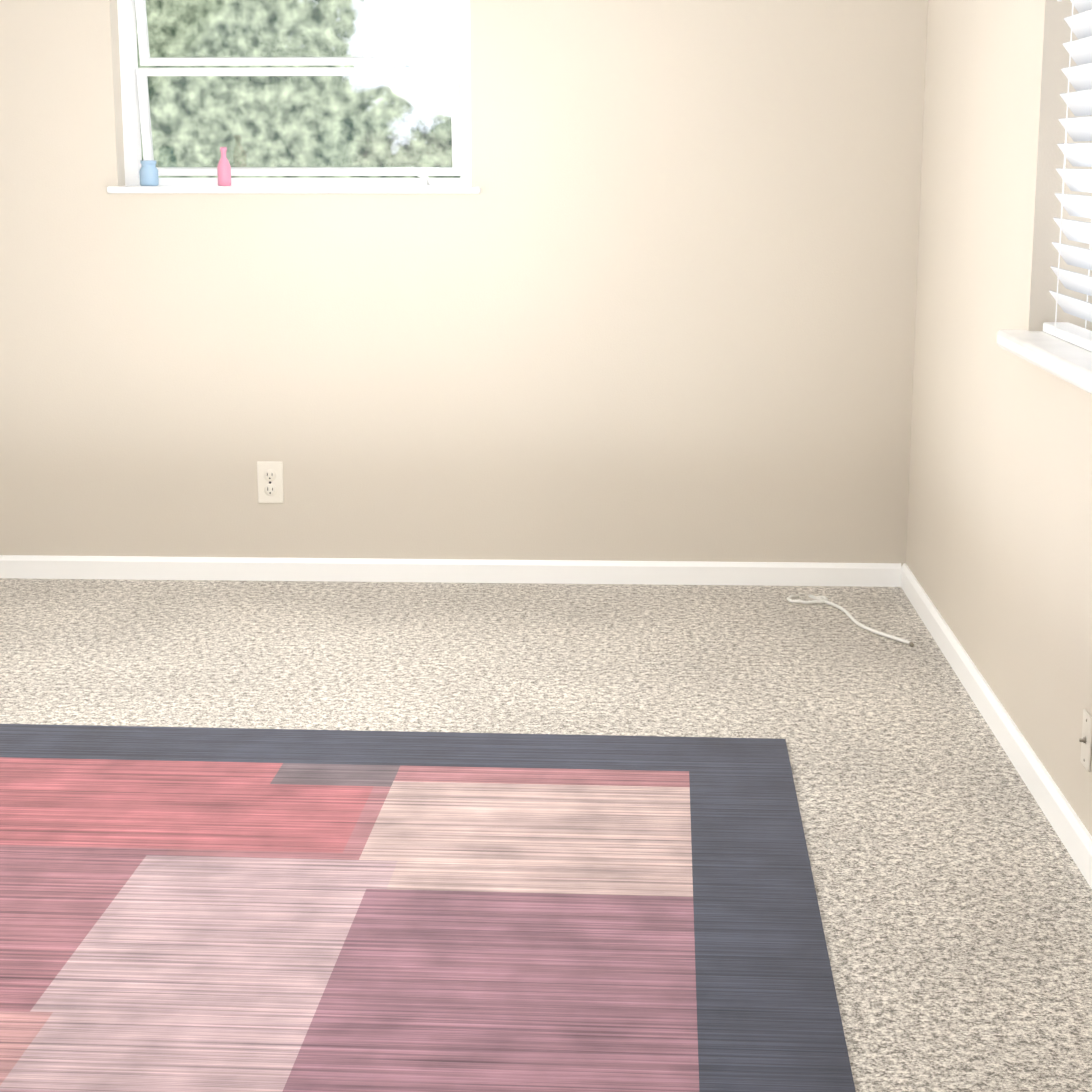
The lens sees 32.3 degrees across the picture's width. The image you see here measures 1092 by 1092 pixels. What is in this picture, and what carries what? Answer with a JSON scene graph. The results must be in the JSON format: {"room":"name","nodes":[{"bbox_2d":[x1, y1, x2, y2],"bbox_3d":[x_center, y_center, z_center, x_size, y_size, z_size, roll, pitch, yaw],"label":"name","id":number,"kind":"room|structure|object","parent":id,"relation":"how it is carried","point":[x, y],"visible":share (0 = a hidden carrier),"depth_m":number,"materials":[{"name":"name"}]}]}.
{"room":"empty room","nodes":[
{"label":"empty room","id":0,"kind":"room"},
{"bbox_2d":[0,0,927,566],"bbox_3d":[-0.624,-1.122,4.991,3.190,2.440,0.200,0,12,2],"label":"wall","id":1,"kind":"structure","parent":0,"point":[648,292],"depth_m":4.98,"materials":[{"name":"paint"}]},
{"bbox_2d":[257,461,283,502],"bbox_3d":[-0.743,-0.171,5.086,0.070,0.114,0.009,0,12,2],"label":"electrical outlet","id":2,"kind":"object","parent":1,"relation":"attached to","point":[270,480],"visible":1,"depth_m":5.08,"materials":[{"name":"beige plastic"}]},
{"bbox_2d":[107,0,480,193],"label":"window","id":3,"kind":"structure","parent":1,"relation":"in","point":[135,98],"depth_m":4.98,"materials":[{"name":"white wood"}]},
{"bbox_2d":[139,160,158,185],"bbox_3d":[-1.046,-0.983,4.972,0.050,0.066,0.049,0,12,2],"label":"jar","id":4,"kind":"object","parent":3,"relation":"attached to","point":[148,173],"visible":0.98,"depth_m":4.95,"materials":[{"name":"blue glass"}]},
{"bbox_2d":[217,147,230,185],"bbox_3d":[-0.847,-0.997,4.960,0.036,0.100,0.035,0,12,2],"label":"bottle","id":5,"kind":"object","parent":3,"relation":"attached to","point":[224,172],"visible":0.98,"depth_m":4.95,"materials":[{"name":"pink glass"}]},
{"bbox_2d":[0,555,895,586],"bbox_3d":[-0.634,0.064,5.127,3.120,0.062,0.013,0,12,2],"label":"baseboard","id":6,"kind":"structure","parent":1,"relation":"attached to","point":[11,566],"depth_m":5.11,"materials":[{"name":"white wood"}]},
{"bbox_2d":[0,578,1091,1091],"bbox_3d":[-0.747,0.698,2.459,3.590,0.100,5.900,0,12,2],"label":"floor","id":7,"kind":"structure","parent":0,"point":[952,892],"depth_m":3.97,"materials":[{"name":"beige carpet"}]},
{"bbox_2d":[0,724,855,1091],"bbox_3d":[-0.467,0.625,2.545,1.720,0.008,2.500,1,12,4],"label":"rug","id":8,"kind":"object","parent":7,"relation":"on","point":[252,910],"visible":1,"depth_m":2.85,"materials":[{"name":"fabric"}]},
{"bbox_2d":[787,594,913,646],"bbox_3d":[0.745,0.182,4.677,0.262,0.012,0.496,0,12,2],"label":"cord","id":9,"kind":"object","parent":7,"relation":"on","point":[821,599],"visible":1,"depth_m":4.78,"materials":[{"name":"white plastic"}]},
{"bbox_2d":[906,0,1091,835],"bbox_3d":[0.947,-0.531,2.131,0.200,2.440,5.900,0,12,2],"label":"wall","id":10,"kind":"structure","parent":0,"point":[999,547],"depth_m":3.77,"materials":[{"name":"paint"}]},
{"bbox_2d":[896,563,1091,888],"bbox_3d":[0.841,0.633,2.376,0.013,0.062,5.500,0,12,2],"label":"baseboard","id":11,"kind":"structure","parent":10,"relation":"attached to","point":[1066,823],"depth_m":3.65,"materials":[{"name":"white wood"}]},
{"bbox_2d":[997,0,1091,393],"bbox_3d":[0.935,-0.799,2.720,0.227,1.174,1.520,0,12,2],"label":"window","id":12,"kind":"structure","parent":10,"relation":"in","point":[1062,350],"depth_m":3.33,"materials":[{"name":"white plastic"}]},
{"bbox_2d":[1079,709,1091,771],"bbox_3d":[0.871,0.315,3.055,0.014,0.091,0.056,0,12,2],"label":"cable wall plate","id":13,"kind":"object","parent":10,"relation":"attached to","point":[1085,740],"visible":1,"depth_m":3.05,"materials":[{"name":"beige plastic"}]}
]}

